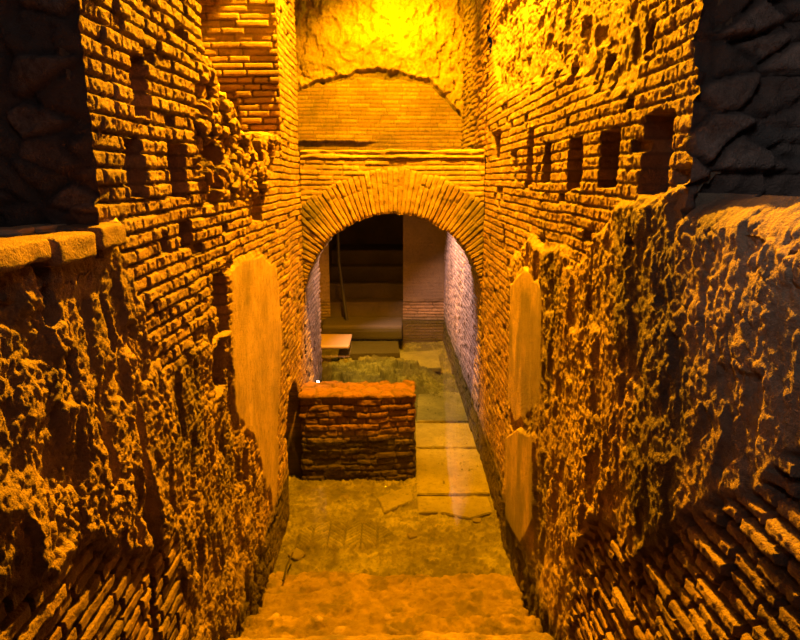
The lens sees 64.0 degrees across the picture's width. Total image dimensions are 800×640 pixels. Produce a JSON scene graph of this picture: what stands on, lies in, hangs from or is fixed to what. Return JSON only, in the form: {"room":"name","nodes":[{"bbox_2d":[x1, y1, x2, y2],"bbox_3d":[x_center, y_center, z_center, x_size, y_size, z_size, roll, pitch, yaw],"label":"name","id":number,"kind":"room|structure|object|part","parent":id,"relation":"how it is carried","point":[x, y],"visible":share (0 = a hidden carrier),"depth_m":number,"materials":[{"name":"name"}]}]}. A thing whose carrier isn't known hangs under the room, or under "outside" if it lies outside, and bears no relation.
{"room":"underground passage","nodes":[
{"label":"underground passage","id":0,"kind":"room"},
{"bbox_2d":[0,0,103,258],"bbox_3d":[-1.665,-0.820,1.813,1.512,1.296,0.083,0,13,-1],"label":"wall","id":1,"kind":"structure","parent":0,"point":[44,160],"depth_m":1.88,"materials":[{"name":"stone"}]},
{"bbox_2d":[0,0,306,639],"bbox_3d":[-1.554,-0.309,3.305,1.325,5.253,6.420,0,13,-1],"label":"wall","id":2,"kind":"structure","parent":0,"point":[151,435],"depth_m":2.50,"materials":[{"name":"brick"}]},
{"bbox_2d":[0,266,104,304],"bbox_3d":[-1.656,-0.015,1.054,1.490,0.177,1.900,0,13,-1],"label":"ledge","id":3,"kind":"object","parent":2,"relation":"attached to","point":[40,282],"visible":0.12,"depth_m":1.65,"materials":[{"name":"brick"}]},
{"bbox_2d":[0,226,34,235],"bbox_3d":[-1.103,-0.242,1.782,0.158,0.031,0.154,-2,13,-10],"label":"ledge stone","id":4,"kind":"object","parent":3,"relation":"on","point":[4,231],"visible":0.66,"depth_m":1.74,"materials":[{"name":"brown stone"}]},
{"bbox_2d":[0,238,50,272],"bbox_3d":[-0.974,-0.139,1.433,0.209,0.067,0.371,0,13,-1],"label":"block","id":5,"kind":"object","parent":3,"relation":"on","point":[15,253],"visible":1,"depth_m":1.49,"materials":[{"name":"stone"}]},
{"bbox_2d":[14,224,65,231],"bbox_3d":[-1.057,-0.277,1.940,0.110,0.030,0.283,1,13,5],"label":"ledge stone","id":6,"kind":"object","parent":3,"relation":"on","point":[38,227],"visible":0.27,"depth_m":1.86,"materials":[{"name":"brown stone"}]},
{"bbox_2d":[0,231,96,266],"bbox_3d":[-0.978,-0.197,1.750,0.208,0.080,0.232,0,13,-1],"label":"block","id":7,"kind":"object","parent":3,"relation":"on","point":[75,246],"visible":0.63,"depth_m":1.71,"materials":[{"name":"stone"}]},
{"bbox_2d":[45,222,125,249],"bbox_3d":[-0.984,-0.261,1.984,0.205,0.083,0.197,0,13,-1],"label":"block","id":8,"kind":"object","parent":3,"relation":"on","point":[107,234],"visible":0.48,"depth_m":1.92,"materials":[{"name":"stone"}]},
{"bbox_2d":[99,217,117,222],"bbox_3d":[-1.016,-0.314,2.079,0.156,0.043,0.138,5,13,21],"label":"ledge stone","id":9,"kind":"object","parent":2,"relation":"on","point":[113,220],"visible":0.06,"depth_m":2.08,"materials":[{"name":"beige stone"}]},
{"bbox_2d":[197,0,281,157],"bbox_3d":[-1.292,-2.331,5.040,0.657,2.047,0.170,0,13,-1],"label":"wall pier","id":10,"kind":"object","parent":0,"point":[239,37],"visible":0.63,"depth_m":5.03,"materials":[{"name":"brick"}]},
{"bbox_2d":[299,157,322,382],"bbox_3d":[-1.017,-0.184,7.364,0.062,3.249,1.440,0,13,-1],"label":"wall","id":11,"kind":"structure","parent":0,"point":[312,321],"depth_m":7.45,"materials":[{"name":"brick"}]},
{"bbox_2d":[302,243,330,333],"bbox_3d":[-1.595,-1.227,11.384,0.660,3.444,0.069,0,13,-1],"label":"wall","id":12,"kind":"structure","parent":0,"point":[324,280],"depth_m":11.50,"materials":[{"name":"brick"}]},
{"bbox_2d":[298,149,365,156],"bbox_3d":[-0.573,-2.541,9.878,2.786,0.120,2.512,0,13,-1],"label":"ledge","id":13,"kind":"structure","parent":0,"point":[340,149],"depth_m":8.65,"materials":[{"name":"brown brick"}]},
{"bbox_2d":[329,235,335,279],"bbox_3d":[-1.459,-1.457,12.776,0.168,2.819,2.627,0,13,-1],"label":"wall","id":14,"kind":"structure","parent":0,"point":[332,243],"depth_m":12.88,"materials":[{"name":"brown"}]},
{"bbox_2d":[330,264,402,280],"bbox_3d":[-0.615,-0.605,12.678,1.524,0.986,0.413,0,13,-1],"label":"stair tread","id":15,"kind":"structure","parent":14,"relation":"attached to","point":[356,272],"depth_m":12.42,"materials":[{"name":"brown stone"}]},
{"bbox_2d":[322,317,401,339],"bbox_3d":[-0.659,0.145,11.395,1.409,0.278,0.717,0,13,-1],"label":"stair tread","id":16,"kind":"structure","parent":0,"point":[361,328],"depth_m":11.07,"materials":[{"name":"stone"}]},
{"bbox_2d":[336,233,347,319],"bbox_3d":[-1.025,-0.904,11.276,0.208,1.868,0.075,4,13,18],"label":"pole","id":17,"kind":"object","parent":16,"relation":"on","point":[337,234],"visible":0.74,"depth_m":11.28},
{"bbox_2d":[330,298,402,323],"bbox_3d":[-0.607,-0.161,11.916,1.529,0.449,0.406,0,13,-1],"label":"stair tread","id":18,"kind":"structure","parent":16,"relation":"on","point":[370,307],"depth_m":11.72,"materials":[{"name":"stone"}]},
{"bbox_2d":[330,280,402,298],"bbox_3d":[-0.611,-0.384,12.298,1.529,0.720,0.410,0,13,-1],"label":"stair tread","id":19,"kind":"structure","parent":18,"relation":"on","point":[353,289],"depth_m":12.07,"materials":[{"name":"stone"}]},
{"bbox_2d":[331,244,402,263],"bbox_3d":[-0.624,-0.918,13.465,1.535,1.260,1.240,0,13,-1],"label":"stair tread","id":20,"kind":"structure","parent":0,"point":[349,253],"depth_m":12.78,"materials":[{"name":"brown stone"}]},
{"bbox_2d":[335,213,402,243],"bbox_3d":[-0.632,-1.733,13.999,1.619,2.812,0.146,0,13,-1],"label":"wall","id":21,"kind":"structure","parent":0,"point":[383,228],"depth_m":13.90,"materials":[{"name":"black"}]},
{"bbox_2d":[294,0,465,150],"bbox_3d":[-0.499,-3.482,8.265,2.794,2.497,0.384,0,13,-1],"label":"wall","id":22,"kind":"structure","parent":0,"point":[372,74],"depth_m":8.38,"materials":[{"name":"brick"}]},
{"bbox_2d":[256,586,528,620],"bbox_3d":[-0.036,2.008,4.163,1.843,0.355,0.584,0,13,-1],"label":"stone step","id":23,"kind":"structure","parent":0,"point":[343,603],"depth_m":4.20,"materials":[{"name":"stone"}]},
{"bbox_2d":[239,612,542,638],"bbox_3d":[-0.048,1.930,3.718,1.838,0.333,0.398,0,13,-1],"label":"stone step","id":24,"kind":"structure","parent":23,"relation":"on","point":[274,625],"depth_m":3.75,"materials":[{"name":"beige stone"}]},
{"bbox_2d":[225,631,554,639],"bbox_3d":[-0.068,1.885,3.265,1.829,0.288,0.604,0,13,-1],"label":"stone step","id":25,"kind":"structure","parent":24,"relation":"on","point":[425,635],"depth_m":3.47,"materials":[{"name":"stone"}]},
{"bbox_2d":[273,340,513,577],"bbox_3d":[-0.501,1.133,7.835,2.760,0.356,8.218,0,13,-1],"label":"floor","id":26,"kind":"structure","parent":0,"point":[330,531],"depth_m":5.52,"materials":[{"name":"brown stone"}]},
{"bbox_2d":[282,552,293,581],"bbox_3d":[-0.841,1.838,4.781,0.024,0.053,0.417,0,13,0],"label":"stick","id":27,"kind":"object","parent":26,"relation":"on","point":[292,552],"visible":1,"depth_m":4.75,"materials":[{"name":"wood"}]},
{"bbox_2d":[288,548,304,561],"bbox_3d":[-0.827,1.875,5.104,0.132,0.047,0.125,10,16,39],"label":"submerged stone","id":28,"kind":"object","parent":26,"relation":"on","point":[298,554],"visible":0.91,"depth_m":5.08,"materials":[{"name":"beige stone"}]},
{"bbox_2d":[298,380,415,480],"bbox_3d":[-0.419,1.130,6.514,1.182,0.980,0.479,0,13,-1],"label":"brick wall","id":29,"kind":"structure","parent":26,"relation":"on","point":[350,430],"depth_m":6.32,"materials":[{"name":"brown brick"}]},
{"bbox_2d":[338,341,399,359],"bbox_3d":[-0.493,0.479,10.256,0.981,0.109,0.838,0,13,-1],"label":"paving slab","id":30,"kind":"object","parent":26,"relation":"on","point":[356,349],"visible":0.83,"depth_m":10.04,"materials":[{"name":"stone"}]},
{"bbox_2d":[260,571,519,606],"bbox_3d":[-0.067,2.048,4.615,1.921,0.338,0.464,0,13,-2],"label":"stone step","id":31,"kind":"structure","parent":26,"relation":"on","point":[304,582],"depth_m":4.65,"materials":[{"name":"stone"}]},
{"bbox_2d":[378,488,412,514],"bbox_3d":[-0.042,1.693,5.990,0.469,0.056,0.254,-10,16,-39],"label":"paving slab","id":32,"kind":"object","parent":26,"relation":"on","point":[389,502],"visible":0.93,"depth_m":5.95,"materials":[{"name":"stone"}]},
{"bbox_2d":[407,532,416,538],"bbox_3d":[0.101,1.819,5.395,0.085,0.031,0.084,-4,13,-19],"label":"submerged stone","id":33,"kind":"object","parent":26,"relation":"on","point":[412,535],"visible":1,"depth_m":5.38,"materials":[{"name":"beige stone"}]},
{"bbox_2d":[400,350,440,371],"bbox_3d":[0.087,0.662,10.267,1.090,0.069,1.141,0,13,-1],"label":"paving slab","id":34,"kind":"object","parent":26,"relation":"on","point":[429,359],"visible":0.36,"depth_m":10.32,"materials":[{"name":"stone"}]},
{"bbox_2d":[417,392,467,422],"bbox_3d":[0.538,1.150,8.432,0.672,0.059,1.121,0,13,-1],"label":"paving slab","id":35,"kind":"object","parent":26,"relation":"on","point":[447,409],"visible":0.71,"depth_m":8.30,"materials":[{"name":"stone"}]},
{"bbox_2d":[416,423,476,448],"bbox_3d":[0.536,1.361,7.483,0.722,0.058,0.722,0,13,-1],"label":"paving slab","id":36,"kind":"object","parent":26,"relation":"on","point":[457,435],"visible":0.73,"depth_m":7.42,"materials":[{"name":"stone"}]},
{"bbox_2d":[416,449,489,496],"bbox_3d":[0.533,1.567,6.578,0.758,0.068,1.066,0,13,-1],"label":"paving slab","id":37,"kind":"object","parent":26,"relation":"on","point":[455,485],"visible":0.79,"depth_m":6.48,"materials":[{"name":"stone"}]},
{"bbox_2d":[417,496,491,519],"bbox_3d":[0.496,1.722,5.833,0.666,0.058,0.400,0,13,-1],"label":"paving slab","id":38,"kind":"object","parent":26,"relation":"on","point":[463,507],"visible":0.95,"depth_m":5.83,"materials":[{"name":"stone"}]},
{"bbox_2d":[472,518,481,522],"bbox_3d":[0.677,1.766,5.635,0.082,0.030,0.078,3,13,12],"label":"submerged stone","id":39,"kind":"object","parent":26,"relation":"on","point":[475,520],"visible":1,"depth_m":5.61,"materials":[{"name":"beige stone"}]},
{"bbox_3d":[-1.550,0.587,9.989,0.612,0.475,0.578,0,13,-1],"label":"stub","id":40,"kind":"object","parent":26,"relation":"on","visible":0},
{"bbox_2d":[320,334,351,348],"bbox_3d":[-1.296,0.331,9.937,1.057,0.054,0.754,0,13,-1],"label":"wooden plank","id":41,"kind":"object","parent":40,"relation":"on","point":[329,341],"visible":0.44,"depth_m":9.83,"materials":[{"name":"brown wood"}]},
{"bbox_2d":[403,215,445,342],"bbox_3d":[0.444,-1.232,11.406,0.780,3.444,0.066,0,13,-1],"label":"wall","id":42,"kind":"structure","parent":0,"point":[423,241],"depth_m":11.50,"materials":[{"name":"beige brick"}]},
{"bbox_2d":[443,0,799,639],"bbox_3d":[1.200,-1.127,5.750,0.818,5.790,11.488,0,13,-1],"label":"wall","id":43,"kind":"structure","parent":0,"point":[639,415],"depth_m":2.54,"materials":[{"name":"brick"}]},
{"bbox_2d":[300,149,484,303],"bbox_3d":[-0.073,-0.975,6.800,1.838,1.608,0.730,0,13,-1],"label":"brick arch","id":44,"kind":"object","parent":43,"relation":"attached to","point":[340,188],"visible":1,"depth_m":6.38,"materials":[{"name":"orange brick"}]},
{"bbox_3d":[-0.073,-1.707,6.637,1.838,0.110,0.730,0,13,-1],"label":"cornice","id":45,"kind":"part","parent":44,"relation":"part of","materials":[{"name":"brick"}]},
{"bbox_2d":[745,195,798,255],"bbox_3d":[1.633,-0.138,1.063,1.490,0.169,1.900,0,13,-1],"label":"ledge","id":46,"kind":"object","parent":43,"relation":"attached to","point":[790,251],"visible":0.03,"depth_m":1.55,"materials":[{"name":"beige stone"}]},
{"bbox_2d":[680,0,799,218],"bbox_3d":[1.614,-0.876,1.833,1.513,1.197,0.140,0,13,-1],"label":"wall","id":47,"kind":"structure","parent":0,"point":[745,124],"depth_m":1.86,"materials":[{"name":"grey stone"}]}
]}

